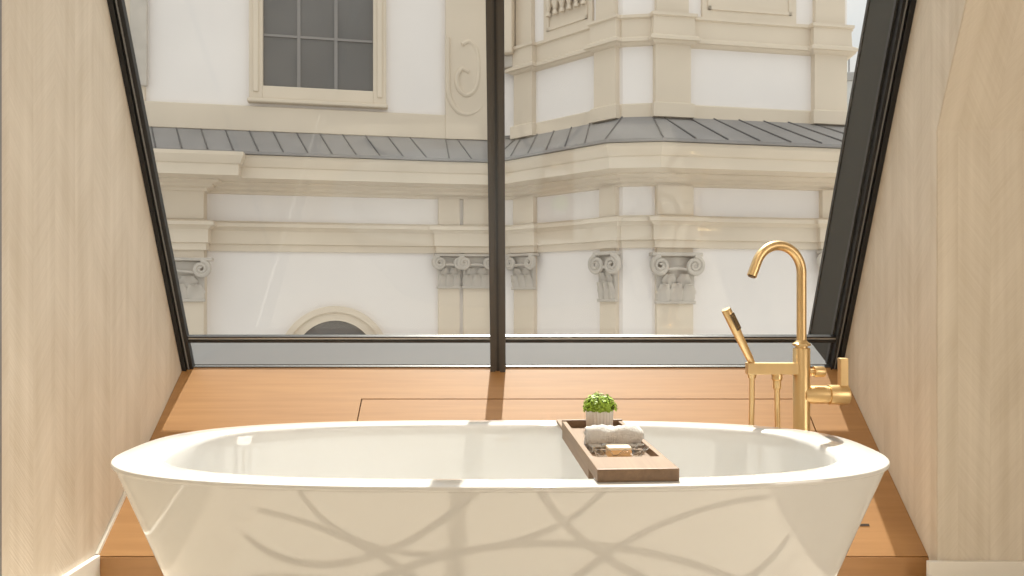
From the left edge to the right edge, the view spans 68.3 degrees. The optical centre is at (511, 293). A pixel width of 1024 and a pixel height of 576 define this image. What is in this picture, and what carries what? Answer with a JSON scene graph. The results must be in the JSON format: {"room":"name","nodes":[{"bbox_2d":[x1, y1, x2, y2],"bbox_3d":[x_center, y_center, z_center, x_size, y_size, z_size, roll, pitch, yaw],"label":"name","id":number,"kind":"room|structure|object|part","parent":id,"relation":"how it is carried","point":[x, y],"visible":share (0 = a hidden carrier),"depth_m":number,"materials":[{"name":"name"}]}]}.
{"room":"bathroom","nodes":[
{"label":"bathroom","id":0,"kind":"room"},
{"bbox_2d":[2,0,181,575],"bbox_3d":[-1.375,-0.350,0.000,0.150,2.600,6.400,0,0,0],"label":"wall","id":1,"kind":"structure","parent":0,"point":[91,367],"depth_m":2.21,"materials":[{"name":"beige wood"}]},
{"bbox_2d":[0,0,1,575],"bbox_3d":[-1.296,-0.418,1.896,0.008,2.463,0.032,0,0,0],"label":"trim","id":2,"kind":"structure","parent":1,"relation":"attached to","point":[0,0],"depth_m":1.91,"materials":[{"name":"grey wood"}]},
{"bbox_2d":[62,555,99,575],"bbox_3d":[-1.292,0.881,-0.423,0.017,0.137,5.553,0,0,0],"label":"baseboard","id":3,"kind":"structure","parent":1,"relation":"attached to","point":[90,567],"depth_m":2.29,"materials":[{"name":"white"}]},
{"bbox_2d":[95,491,126,554],"bbox_3d":[-1.295,0.697,2.494,0.010,0.240,0.283,0,0,0],"label":"trim","id":4,"kind":"structure","parent":1,"relation":"attached to","point":[124,495],"depth_m":2.43,"materials":[{"name":"white wood"}]},
{"bbox_2d":[845,0,966,559],"bbox_3d":[1.375,-0.350,2.503,0.150,2.600,1.394,0,0,0],"label":"wall","id":5,"kind":"structure","parent":0,"point":[891,353],"depth_m":2.46,"materials":[{"name":"beige wood"}]},
{"bbox_2d":[937,130,1023,559],"bbox_3d":[2.351,0.224,2.369,2.098,1.452,0.120,0,0,0],"label":"wall","id":6,"kind":"structure","parent":0,"point":[980,173],"depth_m":2.31,"materials":[{"name":"beige wood"}]},
{"bbox_2d":[926,560,1023,575],"bbox_3d":[2.333,0.882,2.300,2.134,0.136,0.018,0,0,0],"label":"baseboard","id":7,"kind":"structure","parent":6,"relation":"attached to","point":[933,567],"depth_m":2.29,"materials":[{"name":"white wood"}]},
{"bbox_2d":[937,0,1023,129],"bbox_3d":[2.351,-1.076,2.116,2.098,1.148,0.626,0,0,0],"label":"wall","id":8,"kind":"structure","parent":0,"point":[985,89],"depth_m":2.24,"materials":[{"name":"beige wood"}]},
{"bbox_3d":[1.050,1.010,-0.075,5.000,0.120,6.550,0,0,0],"label":"floor","id":9,"kind":"structure","parent":0,"visible":0},
{"bbox_2d":[111,420,889,575],"bbox_3d":[-0.026,0.660,1.832,1.779,0.580,0.773,0,0,0],"label":"bathtub","id":10,"kind":"object","parent":9,"relation":"on","point":[406,497],"visible":0.98,"depth_m":1.51,"materials":[{"name":"white ceramic"}]},
{"bbox_2d":[556,419,678,481],"bbox_3d":[0.229,0.365,1.832,0.164,0.050,0.693,0,0,-3],"label":"tray","id":11,"kind":"object","parent":10,"relation":"on","point":[651,465],"visible":0.73,"depth_m":1.56,"materials":[{"name":"brown wood"}]},
{"bbox_2d":[583,392,617,425],"bbox_3d":[0.234,0.309,1.998,0.095,0.102,0.097,0,0,0],"label":"potted plant","id":12,"kind":"object","parent":11,"relation":"on","point":[599,409],"visible":0.94,"depth_m":1.97,"materials":[{"name":"green plant"}]},
{"bbox_3d":[0.232,0.333,2.000,0.074,0.054,0.074,0,0,0],"label":"pot","id":13,"kind":"part","parent":12,"relation":"part of","materials":[{"name":"white ceramic"}]},
{"bbox_2d":[584,424,643,449],"bbox_3d":[0.234,0.330,1.739,0.133,0.058,0.055,0,0,-3],"label":"rolled towel","id":14,"kind":"object","parent":11,"relation":"on","point":[596,436],"visible":0.97,"depth_m":1.72,"materials":[{"name":"white fabric"}]},
{"bbox_2d":[589,444,648,456],"bbox_3d":[0.234,0.344,1.641,0.134,0.028,0.080,0,0,0],"label":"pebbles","id":15,"kind":"object","parent":11,"relation":"on","point":[596,453],"visible":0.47,"depth_m":1.63,"materials":[{"name":"grey stone"}]},
{"bbox_2d":[606,445,631,456],"bbox_3d":[0.232,0.342,1.642,0.052,0.024,0.036,0,0,-3],"label":"soap bar","id":16,"kind":"object","parent":15,"relation":"on","point":[626,450],"visible":0.93,"depth_m":1.62,"materials":[{"name":"beige"}]},
{"bbox_2d":[99,368,928,575],"bbox_3d":[0.000,0.620,2.751,2.598,0.661,0.794,0,0,0],"label":"wooden platform","id":17,"kind":"object","parent":9,"relation":"on","point":[887,542],"visible":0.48,"depth_m":2.87,"materials":[{"name":"brown wood"}]},
{"bbox_2d":[191,343,828,364],"bbox_3d":[0.000,0.321,4.077,5.200,0.056,1.847,0,0,0],"label":"window ledge","id":18,"kind":"object","parent":17,"relation":"attached to","point":[203,353],"visible":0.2,"depth_m":3.72,"materials":[{"name":"metal"}]},
{"bbox_2d":[107,0,916,371],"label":"window","id":19,"kind":"structure","parent":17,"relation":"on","point":[886,28],"depth_m":2.77,"materials":[{"name":"black metal"}]},
{"bbox_3d":[-0.671,0.180,2.941,1.173,0.018,0.024,0,0,0],"label":"rail","id":20,"kind":"part","parent":19,"relation":"part of","materials":[{"name":"black metal"}]},
{"bbox_3d":[0.617,0.180,2.941,1.283,0.018,0.024,0,0,0],"label":"rail","id":21,"kind":"part","parent":19,"relation":"part of","materials":[{"name":"black metal"}]},
{"bbox_2d":[358,399,815,431],"bbox_3d":[0.267,0.576,2.661,1.668,0.354,0.417,0,0,0],"label":"access panel","id":22,"kind":"object","parent":17,"relation":"on","point":[723,411],"visible":0.21,"depth_m":2.82,"materials":[{"name":"brown wood"}]},
{"bbox_2d":[722,241,851,430],"bbox_3d":[0.790,0.398,2.196,0.372,1.103,0.118,0,0,0],"label":"faucet","id":23,"kind":"object","parent":9,"relation":"on","point":[804,394],"visible":0.6,"depth_m":2.18,"materials":[{"name":"gold metal"}]},
{"bbox_3d":[0.764,-0.008,2.176,0.194,0.290,0.028,0,0,-17],"label":"spout","id":24,"kind":"part","parent":23,"relation":"part of","materials":[{"name":"gold metal"}]},
{"bbox_3d":[0.886,0.226,2.196,0.046,0.031,0.031,0,0,0],"label":"diverter knob","id":25,"kind":"part","parent":23,"relation":"part of","materials":[{"name":"gold metal"}]},
{"bbox_3d":[0.963,0.230,2.197,0.023,0.086,0.022,0,0,0],"label":"lever","id":26,"kind":"part","parent":23,"relation":"part of","materials":[{"name":"gold metal"}]},
{"label":"outside","id":27,"kind":"structure","parent":0,"visible":0},
{"bbox_3d":[10.000,8.100,61.700,140.000,0.300,116.600,0,0,0],"label":"street","id":28,"kind":"object","parent":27,"visible":0},
{"bbox_2d":[125,0,857,334],"bbox_3d":[-3.862,0.350,15.107,22.300,15.200,7.786,0,0,0],"label":"building","id":29,"kind":"structure","parent":28,"relation":"on","point":[322,165],"depth_m":13.86,"materials":[{"name":"beige stone"}]},
{"bbox_3d":[-4.748,-5.201,13.989,0.100,2.898,0.035,0,0,-12],"label":"surround moulding","id":30,"kind":"part","parent":29,"relation":"part of","materials":[{"name":"beige stone"}]},
{"bbox_3d":[-3.366,0.745,14.350,2.062,1.031,0.140,0,0,-12],"label":"arch moulding","id":31,"kind":"part","parent":29,"relation":"part of","materials":[{"name":"beige stone"}]},
{"bbox_3d":[-2.530,-5.201,14.441,0.100,2.898,0.035,0,0,-12],"label":"surround moulding","id":32,"kind":"part","parent":29,"relation":"part of","materials":[{"name":"beige stone"}]},
{"bbox_3d":[-3.076,-2.178,12.868,23.369,0.645,5.795,0,0,-18],"label":"cornice","id":33,"kind":"part","parent":29,"relation":"part of","materials":[{"name":"beige stone"}]},
{"bbox_3d":[-3.391,-1.077,13.060,22.756,0.565,5.235,0,0,-18],"label":"architrave","id":34,"kind":"part","parent":29,"relation":"part of","materials":[{"name":"beige stone"}]},
{"bbox_3d":[0.676,-6.100,14.220,0.060,2.300,0.025,0,0,45],"label":"panel moulding","id":35,"kind":"part","parent":29,"relation":"part of","materials":[{"name":"beige stone"}]},
{"bbox_3d":[1.004,-4.980,13.893,0.986,0.060,0.025,0,0,45],"label":"panel moulding","id":36,"kind":"part","parent":29,"relation":"part of","materials":[{"name":"beige stone"}]},
{"bbox_3d":[1.030,-5.990,13.920,1.186,2.520,0.050,0,0,45],"label":"blind panel","id":37,"kind":"part","parent":29,"relation":"part of","materials":[{"name":"beige stone"}]},
{"bbox_3d":[1.332,-6.100,13.567,0.060,2.300,0.025,0,0,45],"label":"panel moulding","id":38,"kind":"part","parent":29,"relation":"part of","materials":[{"name":"beige stone"}]},
{"bbox_3d":[4.183,-5.990,13.309,1.795,2.520,0.050,0,0,-11],"label":"blind panel","id":39,"kind":"part","parent":29,"relation":"part of","materials":[{"name":"beige stone"}]},
{"bbox_3d":[4.190,-4.980,13.272,1.595,0.060,0.025,0,0,-11],"label":"panel moulding","id":40,"kind":"part","parent":29,"relation":"part of","materials":[{"name":"beige stone"}]},
{"bbox_3d":[4.944,-6.100,13.414,0.060,2.300,0.025,0,0,-11],"label":"panel moulding","id":41,"kind":"part","parent":29,"relation":"part of","materials":[{"name":"beige stone"}]},
{"bbox_2d":[847,72,853,110],"bbox_3d":[24.337,-2.757,49.950,9.450,21.415,8.500,0,0,0],"label":"building","id":42,"kind":"structure","parent":28,"relation":"on","point":[850,75],"depth_m":46.00,"materials":[{"name":"grey"}]},
{"bbox_3d":[24.337,-13.215,49.950,9.450,0.500,8.500,0,0,0],"label":"cornice","id":43,"kind":"part","parent":42,"relation":"part of","materials":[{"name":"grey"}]}
]}

